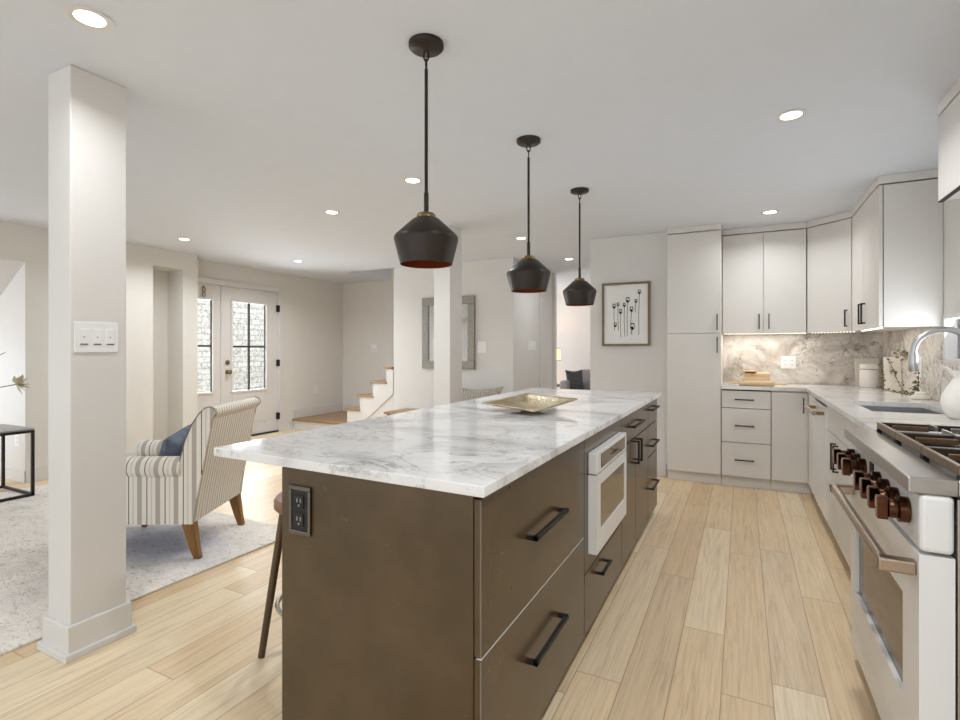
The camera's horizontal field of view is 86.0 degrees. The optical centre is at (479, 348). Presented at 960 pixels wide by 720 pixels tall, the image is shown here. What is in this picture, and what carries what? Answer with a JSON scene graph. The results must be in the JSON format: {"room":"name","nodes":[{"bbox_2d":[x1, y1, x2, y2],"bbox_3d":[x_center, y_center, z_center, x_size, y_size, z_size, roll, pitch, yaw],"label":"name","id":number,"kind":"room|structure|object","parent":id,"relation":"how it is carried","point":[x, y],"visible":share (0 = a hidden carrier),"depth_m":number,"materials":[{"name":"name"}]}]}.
{"room":"kitchen","nodes":[
{"label":"kitchen","id":0,"kind":"room"},
{"bbox_2d":[0,221,197,470],"bbox_3d":[-5.753,0.050,3.634,1.650,2.400,6.860,0,0,27],"label":"wall","id":1,"kind":"structure","parent":0,"point":[162,285],"depth_m":5.64,"materials":[{"name":"beige paint"}]},
{"bbox_2d":[0,466,25,482],"bbox_3d":[-4.883,1.195,5.123,1.450,0.110,0.015,0,0,27],"label":"baseboard","id":2,"kind":"structure","parent":1,"relation":"attached to","point":[16,475],"depth_m":4.87,"materials":[{"name":"paint"}]},
{"bbox_2d":[15,434,18,446],"bbox_3d":[-4.378,0.860,4.870,0.080,0.120,0.008,0,0,27],"label":"power outlet","id":3,"kind":"object","parent":1,"relation":"attached to","point":[16,435],"visible":0.89,"depth_m":4.86,"materials":[{"name":"white plastic"}]},
{"bbox_2d":[26,451,135,482],"bbox_3d":[-3.841,1.185,5.556,0.015,0.130,1.700,0,0,27],"label":"baseboard","id":4,"kind":"structure","parent":1,"relation":"attached to","point":[41,473],"depth_m":4.89,"materials":[{"name":"paint"}]},
{"bbox_2d":[198,299,263,392],"bbox_3d":[-5.253,-0.100,9.965,0.200,2.900,9.000,0,0,27],"label":"stone wall","id":5,"kind":"structure","parent":0,"point":[239,309],"depth_m":10.48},
{"bbox_2d":[198,260,342,429],"bbox_3d":[-3.137,0.050,7.795,0.120,2.400,2.930,0,0,27],"label":"wall","id":6,"kind":"structure","parent":0,"point":[313,308],"depth_m":8.32,"materials":[{"name":"beige paint"}]},
{"bbox_2d":[198,277,283,435],"bbox_3d":[-3.389,0.160,7.203,0.167,2.180,1.566,0,0,27],"label":"door","id":7,"kind":"structure","parent":6,"relation":"in","point":[269,416],"depth_m":7.33,"materials":[{"name":"paint"}]},
{"bbox_2d":[288,403,342,429],"bbox_3d":[-2.690,1.100,8.524,0.015,0.300,1.224,0,0,27],"label":"baseboard","id":8,"kind":"structure","parent":6,"relation":"attached to","point":[311,411],"depth_m":8.47,"materials":[{"name":"paint"}]},
{"bbox_2d":[343,268,393,403],"bbox_3d":[-0.845,-1.050,8.329,3.720,4.600,0.100,0,0,27],"label":"wall","id":9,"kind":"structure","parent":0,"point":[368,307],"depth_m":8.84,"materials":[{"name":"beige paint"}]},
{"bbox_2d":[343,403,359,410],"bbox_3d":[-1.983,1.020,8.843,0.954,0.140,0.015,0,0,27],"label":"baseboard","id":10,"kind":"structure","parent":9,"relation":"attached to","point":[345,405],"depth_m":8.99,"materials":[{"name":"paint"}]},
{"bbox_2d":[371,344,376,350],"bbox_3d":[-1.806,-0.020,8.756,0.120,0.120,0.009,0,0,27],"label":"light switch","id":11,"kind":"object","parent":9,"relation":"attached to","point":[373,346],"visible":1,"depth_m":8.75,"materials":[{"name":"white plastic"}]},
{"bbox_2d":[0,429,880,719],"bbox_3d":[-1.061,1.300,4.972,9.000,0.100,13.500,0,0,27],"label":"floor","id":12,"kind":"structure","parent":0,"point":[730,602],"depth_m":2.22,"materials":[{"name":"brown wood"}]},
{"bbox_2d":[36,65,136,663],"bbox_3d":[-1.683,0.050,2.212,0.230,2.400,0.273,0,0,27],"label":"column","id":13,"kind":"structure","parent":12,"relation":"on","point":[89,610],"depth_m":2.14,"materials":[{"name":"paint"}]},
{"bbox_2d":[74,321,117,351],"bbox_3d":[-1.605,-0.049,2.159,0.009,0.126,0.165,0,0,27],"label":"light switch","id":14,"kind":"object","parent":13,"relation":"attached to","point":[88,336],"visible":1,"depth_m":2.15,"materials":[{"name":"white plastic"}]},
{"bbox_2d":[0,484,276,655],"bbox_3d":[-3.290,1.244,2.784,3.010,0.011,3.180,0,0,27],"label":"area rug","id":15,"kind":"object","parent":12,"relation":"on","point":[158,557],"visible":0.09,"depth_m":3.10,"materials":[{"name":"white carpet"}]},
{"bbox_2d":[0,424,34,501],"bbox_3d":[-4.310,0.953,3.890,0.550,0.570,1.325,0,0,27],"label":"console table","id":16,"kind":"object","parent":15,"relation":"on","point":[5,429],"visible":1,"depth_m":4.35,"materials":[{"name":"black metal"}]},
{"bbox_2d":[0,352,30,393],"bbox_3d":[-4.192,0.347,4.162,0.238,0.639,0.868,0,0,27],"label":"flower","id":17,"kind":"object","parent":16,"relation":"on","point":[19,380],"visible":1,"depth_m":4.47,"materials":[{"name":"white plant"}]},
{"bbox_2d":[126,396,260,558],"bbox_3d":[-1.966,0.787,3.334,0.828,0.903,0.692,0,0,-1],"label":"armchair","id":18,"kind":"object","parent":15,"relation":"on","point":[183,489],"visible":0.78,"depth_m":3.02,"materials":[{"name":"fabric"}]},
{"bbox_2d":[159,424,190,455],"bbox_3d":[-1.931,0.629,3.285,0.142,0.294,0.395,0,0,-1],"label":"throw pillow","id":19,"kind":"object","parent":18,"relation":"on","point":[172,445],"visible":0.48,"depth_m":3.17,"materials":[{"name":"blue fabric"}]},
{"bbox_2d":[258,492,281,658],"bbox_3d":[-0.665,0.925,2.139,0.378,0.650,0.356,0,0,27],"label":"bar stool","id":20,"kind":"object","parent":12,"relation":"on","point":[277,551],"visible":0.14,"depth_m":2.08,"materials":[{"name":"brown wood"}]},
{"bbox_2d":[292,366,393,429],"bbox_3d":[-1.092,0.542,7.743,3.568,1.415,1.133,0,0,27],"label":"staircase","id":21,"kind":"structure","parent":12,"relation":"on","point":[372,405],"depth_m":7.53,"materials":[{"name":"paint"}]},
{"bbox_2d":[384,408,417,414],"bbox_3d":[-0.915,1.025,6.670,0.440,0.450,0.500,0,0,27],"label":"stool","id":22,"kind":"object","parent":12,"relation":"on","point":[403,409],"visible":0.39,"depth_m":6.59,"materials":[{"name":"brown wood"}]},
{"bbox_2d":[282,441,583,719],"bbox_3d":[-0.077,0.808,1.853,0.727,0.884,0.943,0,0,27],"label":"base cabinet","id":23,"kind":"object","parent":12,"relation":"on","point":[529,531],"depth_m":1.46,"materials":[{"name":"brown wood"}]},
{"bbox_2d":[289,484,311,536],"bbox_3d":[-0.543,0.487,1.554,0.086,0.146,0.011,0,0,27],"label":"power outlet","id":24,"kind":"object","parent":23,"relation":"attached to","point":[300,497],"visible":1,"depth_m":1.55,"materials":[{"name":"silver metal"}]},
{"bbox_2d":[295,494,303,526],"bbox_3d":[-0.545,0.487,1.552,0.034,0.095,0.004,0,0,27],"label":"socket","id":25,"kind":"object","parent":24,"relation":"attached to","point":[299,498],"depth_m":1.55,"materials":[{"name":"plastic"}]},
{"bbox_2d":[434,225,461,405],"bbox_3d":[-0.305,0.050,4.921,0.230,2.400,0.290,0,0,27],"label":"column","id":26,"kind":"structure","parent":12,"relation":"on","point":[447,280],"depth_m":4.83,"materials":[{"name":"paint"}]},
{"bbox_2d":[560,369,589,389],"bbox_3d":[2.346,0.830,9.717,1.430,0.840,1.050,0,0,27],"label":"sofa","id":27,"kind":"object","parent":12,"relation":"on","point":[565,384],"visible":0.12,"depth_m":10.13,"materials":[{"name":"grey fabric"}]},
{"bbox_2d":[565,369,583,389],"bbox_3d":[1.798,0.607,9.764,0.421,0.436,0.154,0,0,-27],"label":"throw pillow","id":28,"kind":"object","parent":27,"relation":"on","point":[575,378],"visible":0.85,"depth_m":9.70,"materials":[{"name":"grey fabric"}]},
{"bbox_2d":[583,419,625,636],"bbox_3d":[0.317,0.808,2.600,0.717,0.884,0.742,0,0,27],"label":"base cabinet","id":29,"kind":"object","parent":12,"relation":"on","point":[601,571],"depth_m":2.31,"materials":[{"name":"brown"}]},
{"bbox_2d":[621,404,647,566],"bbox_3d":[0.680,0.808,3.321,0.710,0.884,0.869,0,0,27],"label":"base cabinet","id":30,"kind":"object","parent":12,"relation":"on","point":[635,424],"visible":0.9,"depth_m":3.12,"materials":[{"name":"brown wood"}]},
{"bbox_2d":[648,399,659,519],"bbox_3d":[0.974,0.808,3.900,0.710,0.884,0.425,0,0,27],"label":"base cabinet","id":31,"kind":"object","parent":12,"relation":"on","point":[653,481],"visible":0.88,"depth_m":3.74,"materials":[{"name":"brown wood"}]},
{"bbox_2d":[214,388,660,497],"bbox_3d":[0.236,0.349,2.846,1.049,0.029,3.043,0,0,27],"label":"countertop","id":32,"kind":"structure","parent":31,"relation":"on","point":[471,447],"depth_m":1.84,"materials":[{"name":"stone"}]},
{"bbox_2d":[481,393,577,411],"bbox_3d":[0.270,0.296,2.803,0.371,0.076,0.371,0,0,-44],"label":"platter","id":33,"kind":"object","parent":32,"relation":"on","point":[529,402],"visible":1,"depth_m":2.87,"materials":[{"name":"gold metal"}]},
{"bbox_2d":[667,223,722,483],"bbox_3d":[2.127,0.051,5.076,0.468,2.398,0.638,0,0,27],"label":"pantry cabinet","id":34,"kind":"object","parent":12,"relation":"on","point":[694,253],"visible":1,"depth_m":4.82,"materials":[{"name":"white laminate"}]},
{"bbox_2d":[721,389,770,489],"bbox_3d":[2.515,0.808,4.879,0.395,0.884,0.638,0,0,27],"label":"base cabinet","id":35,"kind":"object","parent":12,"relation":"on","point":[745,414],"visible":1,"depth_m":4.62,"materials":[{"name":"white laminate"}]},
{"bbox_2d":[771,391,817,493],"bbox_3d":[3.001,0.808,4.393,0.905,0.884,1.063,0,0,27],"label":"base cabinet","id":36,"kind":"object","parent":12,"relation":"on","point":[792,425],"visible":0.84,"depth_m":4.46,"materials":[{"name":"white laminate"}]},
{"bbox_2d":[804,400,826,520],"bbox_3d":[2.701,0.810,3.594,0.705,0.880,0.620,0,0,27],"label":"dishwasher","id":37,"kind":"object","parent":12,"relation":"on","point":[819,412],"visible":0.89,"depth_m":3.68,"materials":[{"name":"white metal"}]},
{"bbox_2d":[827,406,861,568],"bbox_3d":[2.227,0.808,2.607,0.655,0.884,1.554,0,0,27],"label":"base cabinet","id":38,"kind":"object","parent":12,"relation":"on","point":[838,520],"visible":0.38,"depth_m":3.04,"materials":[{"name":"white laminate"}]},
{"bbox_2d":[721,382,959,432],"bbox_3d":[2.327,0.349,3.506,1.308,0.029,3.256,0,0,27],"label":"countertop","id":39,"kind":"structure","parent":38,"relation":"on","point":[846,400],"depth_m":3.26,"materials":[{"name":"stone"}]},
{"bbox_2d":[743,370,769,380],"bbox_3d":[2.645,0.270,4.926,0.223,0.129,0.150,0,0,27],"label":"wooden box","id":40,"kind":"object","parent":39,"relation":"on","point":[749,375],"visible":0.79,"depth_m":4.88,"materials":[{"name":"brown wood"}]},
{"bbox_2d":[728,381,786,385],"bbox_3d":[2.515,0.312,4.678,0.470,0.044,0.044,0,0,27],"label":"rolling pin","id":41,"kind":"object","parent":39,"relation":"on","point":[747,383],"visible":1,"depth_m":4.66,"materials":[{"name":"brown wood"}]},
{"bbox_2d":[854,358,879,385],"bbox_3d":[3.476,0.209,4.624,0.178,0.249,0.074,0,0,27],"label":"cutting board","id":42,"kind":"object","parent":39,"relation":"on","point":[857,361],"visible":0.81,"depth_m":4.64,"materials":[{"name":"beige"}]},
{"bbox_2d":[859,364,878,387],"bbox_3d":[3.385,0.233,4.482,0.140,0.203,0.140,0,0,27],"label":"canister","id":43,"kind":"object","parent":39,"relation":"on","point":[868,373],"visible":0.98,"depth_m":4.43,"materials":[{"name":"white ceramic"}]},
{"bbox_2d":[883,357,901,390],"bbox_3d":[3.269,0.200,4.082,0.110,0.269,0.059,0,0,27],"label":"plaque","id":44,"kind":"object","parent":39,"relation":"on","point":[891,382],"visible":0.83,"depth_m":4.08,"materials":[{"name":"beige ceramic"}]},
{"bbox_2d":[876,349,921,395],"bbox_3d":[3.124,0.163,3.845,0.141,0.332,0.718,0,0,24],"label":"garland","id":45,"kind":"object","parent":39,"relation":"on","point":[915,388],"visible":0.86,"depth_m":3.81,"materials":[{"name":"green plant"}]},
{"bbox_2d":[860,405,940,413],"bbox_3d":[2.427,0.482,2.978,0.399,0.235,0.674,0,0,27],"label":"sink","id":46,"kind":"object","parent":39,"relation":"in","point":[872,408],"visible":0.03,"depth_m":3.23,"materials":[{"name":"metal"}]},
{"bbox_2d":[910,391,931,399],"bbox_3d":[2.931,0.308,3.423,0.110,0.052,0.110,0,0,27],"label":"dish","id":47,"kind":"object","parent":39,"relation":"on","point":[920,395],"visible":1,"depth_m":3.39,"materials":[{"name":"beige ceramic"}]},
{"bbox_2d":[908,326,959,371],"bbox_3d":[2.406,0.108,2.650,0.300,0.454,0.150,0,0,27],"label":"kitchen faucet","id":48,"kind":"object","parent":39,"relation":"on","point":[913,356],"visible":1,"depth_m":2.73,"materials":[{"name":"silver metal"}]},
{"bbox_2d":[940,367,959,419],"bbox_3d":[2.312,0.210,2.459,0.173,0.248,0.173,0,0,-18],"label":"pitcher","id":49,"kind":"object","parent":39,"relation":"on","point":[950,397],"visible":1,"depth_m":2.45,"materials":[{"name":"white ceramic"}]},
{"bbox_2d":[829,422,959,719],"bbox_3d":[1.587,0.766,1.539,0.807,0.968,0.906,0,0,27],"label":"range","id":50,"kind":"object","parent":12,"relation":"on","point":[903,512],"depth_m":1.41,"materials":[{"name":"metal"}]},
{"bbox_3d":[1.462,0.978,10.195,0.480,0.545,0.477,0,0,27],"label":"side table","id":51,"kind":"object","parent":12,"relation":"on","visible":0},
{"bbox_2d":[557,348,560,360],"bbox_3d":[1.462,0.342,10.195,0.282,0.724,0.280,0,0,27],"label":"table lamp","id":52,"kind":"object","parent":51,"relation":"on","point":[558,349],"visible":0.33,"depth_m":10.09,"materials":[{"name":"white ceramic"}]},
{"bbox_3d":[-0.143,1.030,6.390,0.850,0.440,0.540,0,0,27],"label":"bench","id":53,"kind":"object","parent":12,"relation":"on","visible":0},
{"bbox_2d":[462,387,503,400],"bbox_3d":[-0.074,0.629,6.371,0.800,0.356,0.145,0,0,27],"label":"throw pillow","id":54,"kind":"object","parent":53,"relation":"on","point":[467,394],"visible":0.32,"depth_m":6.29,"materials":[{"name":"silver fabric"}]},
{"bbox_2d":[394,257,551,409],"bbox_3d":[-0.066,0.050,7.545,1.840,2.400,1.490,0,0,27],"label":"wall","id":55,"kind":"structure","parent":0,"point":[507,320],"depth_m":6.86,"materials":[{"name":"paint"}]},
{"bbox_2d":[422,295,474,368],"bbox_3d":[-0.429,-0.215,6.874,0.812,0.960,0.034,0,0,27],"label":"wall mirror","id":56,"kind":"object","parent":55,"relation":"attached to","point":[468,302],"visible":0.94,"depth_m":6.78,"materials":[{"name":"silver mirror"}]},
{"bbox_2d":[478,341,486,352],"bbox_3d":[0.027,-0.025,6.658,0.130,0.150,0.006,0,0,27],"label":"wall plate","id":57,"kind":"object","parent":55,"relation":"attached to","point":[482,345],"visible":1,"depth_m":6.65,"materials":[{"name":"white plastic"}]},
{"bbox_2d":[528,341,535,349],"bbox_3d":[0.705,-0.048,7.021,0.009,0.111,0.263,0,0,27],"label":"light switch","id":58,"kind":"object","parent":55,"relation":"attached to","point":[531,344],"visible":1,"depth_m":7.02,"materials":[{"name":"white plastic"}]},
{"bbox_2d":[540,292,541,387],"bbox_3d":[0.864,0.050,7.316,0.024,2.400,0.025,0,0,27],"label":"trim","id":59,"kind":"structure","parent":55,"relation":"attached to","point":[540,292],"depth_m":7.30,"materials":[{"name":"paint"}]},
{"bbox_2d":[552,273,556,388],"bbox_3d":[1.117,0.050,7.825,0.075,2.400,0.078,0,0,27],"label":"trim","id":60,"kind":"structure","parent":55,"relation":"attached to","point":[554,275],"depth_m":7.79,"materials":[{"name":"paint"}]},
{"bbox_2d":[0,0,959,294],"bbox_3d":[-1.061,-1.275,4.972,9.000,0.250,13.500,0,0,27],"label":"ceiling","id":61,"kind":"structure","parent":0,"point":[248,121],"depth_m":2.50,"materials":[{"name":"paint"}]},
{"bbox_2d":[64,5,114,30],"bbox_3d":[-1.355,-1.147,1.789,0.140,0.006,0.140,0,0,27],"label":"recessed light","id":62,"kind":"object","parent":61,"relation":"in","point":[87,17],"visible":1,"depth_m":1.78,"materials":[{"name":"paint"}]},
{"bbox_2d":[177,238,191,240],"bbox_3d":[-3.093,-1.147,5.388,0.140,0.006,0.140,0,0,27],"label":"recessed light","id":63,"kind":"object","parent":61,"relation":"in","point":[183,239],"visible":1,"depth_m":5.39,"materials":[{"name":"white"}]},
{"bbox_2d":[323,210,339,214],"bbox_3d":[-1.244,-1.147,4.324,0.140,0.006,0.140,0,0,27],"label":"recessed light","id":64,"kind":"object","parent":61,"relation":"in","point":[332,212],"visible":1,"depth_m":4.33,"materials":[{"name":"white"}]},
{"bbox_2d":[402,177,422,183],"bbox_3d":[-0.459,-1.147,3.509,0.140,0.006,0.140,0,0,27],"label":"recessed light","id":65,"kind":"object","parent":61,"relation":"in","point":[410,180],"visible":1,"depth_m":3.50,"materials":[{"name":"white"}]},
{"bbox_2d":[394,33,457,268],"bbox_3d":[-0.203,-0.734,1.940,0.241,0.832,0.241,0,0,27],"label":"pendant lamp","id":66,"kind":"object","parent":61,"relation":"hanging from","point":[425,242],"visible":1,"depth_m":1.88,"materials":[{"name":"brown metal"}]},
{"bbox_2d":[514,237,526,239],"bbox_3d":[0.426,-1.147,5.337,0.140,0.006,0.140,0,0,27],"label":"recessed light","id":67,"kind":"object","parent":61,"relation":"in","point":[516,238],"visible":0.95,"depth_m":5.34,"materials":[{"name":"white"}]},
{"bbox_2d":[507,135,550,292],"bbox_3d":[0.267,-0.734,2.832,0.241,0.832,0.241,0,0,27],"label":"pendant lamp","id":68,"kind":"object","parent":61,"relation":"hanging from","point":[528,275],"visible":1,"depth_m":2.77,"materials":[{"name":"black metal"}]},
{"bbox_2d":[563,187,596,305],"bbox_3d":[0.721,-0.734,3.723,0.241,0.832,0.241,0,0,27],"label":"pendant lamp","id":69,"kind":"object","parent":61,"relation":"hanging from","point":[579,292],"visible":1,"depth_m":3.66,"materials":[{"name":"black metal"}]},
{"bbox_2d":[761,210,779,214],"bbox_3d":[2.435,-1.147,4.323,0.140,0.006,0.140,0,0,27],"label":"recessed light","id":70,"kind":"object","parent":61,"relation":"in","point":[768,212],"visible":1,"depth_m":4.33,"materials":[{"name":"white"}]},
{"bbox_2d":[775,109,807,121],"bbox_3d":[1.529,-1.147,2.532,0.140,0.006,0.140,0,0,27],"label":"recessed light","id":71,"kind":"object","parent":61,"relation":"in","point":[794,114],"visible":1,"depth_m":2.53,"materials":[{"name":"white"}]},
{"bbox_2d":[557,295,589,388],"bbox_3d":[1.887,0.050,10.877,3.900,2.400,0.100,0,0,27],"label":"wall","id":72,"kind":"structure","parent":0,"point":[573,322],"depth_m":10.79,"materials":[{"name":"paint"}]},
{"bbox_2d":[590,232,667,475],"bbox_3d":[1.603,0.050,5.434,0.770,2.400,0.460,0,0,27],"label":"wall","id":73,"kind":"structure","parent":0,"point":[643,257],"depth_m":5.19,"materials":[{"name":"paint"}]},
{"bbox_2d":[602,281,649,345],"bbox_3d":[1.478,-0.353,5.222,0.478,0.644,0.029,0,0,27],"label":"framed picture","id":74,"kind":"object","parent":73,"relation":"attached to","point":[625,305],"visible":1,"depth_m":5.22,"materials":[{"name":"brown paper"}]},
{"bbox_2d":[657,463,666,475],"bbox_3d":[1.491,1.190,5.224,0.760,0.120,0.015,0,0,27],"label":"baseboard","id":75,"kind":"structure","parent":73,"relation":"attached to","point":[661,468],"depth_m":5.07,"materials":[{"name":"paint"}]},
{"bbox_2d":[905,199,959,355],"bbox_3d":[1.779,0.050,0.851,0.120,2.400,8.730,0,0,27],"label":"wall","id":76,"kind":"structure","parent":0,"point":[951,208],"depth_m":3.14,"materials":[{"name":"beige paint"}]},
{"bbox_2d":[723,325,959,400],"bbox_3d":[2.329,0.092,3.510,1.308,0.484,3.248,0,0,27],"label":"backsplash","id":77,"kind":"structure","parent":76,"relation":"attached to","point":[821,358],"depth_m":4.83,"materials":[{"name":"stone"}]},
{"bbox_2d":[781,356,795,368],"bbox_3d":[2.983,0.130,4.978,0.124,0.120,0.008,0,0,27],"label":"power outlet","id":78,"kind":"object","parent":77,"relation":"attached to","point":[787,362],"visible":1,"depth_m":4.98,"materials":[{"name":"white plastic"}]},
{"bbox_2d":[916,357,921,377],"bbox_3d":[3.114,0.128,3.652,0.008,0.145,0.115,0,0,27],"label":"power outlet","id":79,"kind":"object","parent":77,"relation":"attached to","point":[919,358],"visible":0.77,"depth_m":3.62,"materials":[{"name":"white plastic"}]},
{"bbox_2d":[806,211,897,332],"bbox_3d":[3.229,-0.646,4.520,0.613,1.003,0.595,0,0,27],"label":"upper cabinet","id":80,"kind":"object","parent":76,"relation":"attached to","point":[829,238],"visible":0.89,"depth_m":4.45,"materials":[{"name":"white laminate"}]},
{"bbox_2d":[851,169,942,330],"bbox_3d":[2.994,-0.646,3.770,0.358,1.003,0.944,0,0,27],"label":"upper cabinet","id":81,"kind":"object","parent":76,"relation":"attached to","point":[897,223],"visible":0.98,"depth_m":3.38,"materials":[{"name":"white laminate"}]},
{"bbox_2d":[938,77,959,202],"bbox_3d":[2.079,-0.917,1.932,0.316,0.462,0.930,0,0,27],"label":"upper cabinet","id":82,"kind":"object","parent":76,"relation":"attached to","point":[949,106],"visible":1,"depth_m":2.29,"materials":[{"name":"white laminate"}]},
{"bbox_2d":[943,312,959,363],"bbox_3d":[2.769,-0.062,2.843,0.102,0.305,0.860,0,0,27],"label":"window","id":83,"kind":"structure","parent":76,"relation":"in","point":[950,340],"depth_m":3.20,"materials":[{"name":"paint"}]},
{"bbox_3d":[2.858,0.050,5.132,1.840,2.400,0.120,0,0,27],"label":"wall","id":84,"kind":"structure","parent":0,"visible":0},
{"bbox_2d":[722,222,806,333],"bbox_3d":[2.705,-0.646,4.929,0.688,1.003,0.340,0,0,27],"label":"upper cabinet","id":85,"kind":"object","parent":84,"relation":"attached to","point":[764,267],"visible":1,"depth_m":4.80,"materials":[{"name":"white laminate"}]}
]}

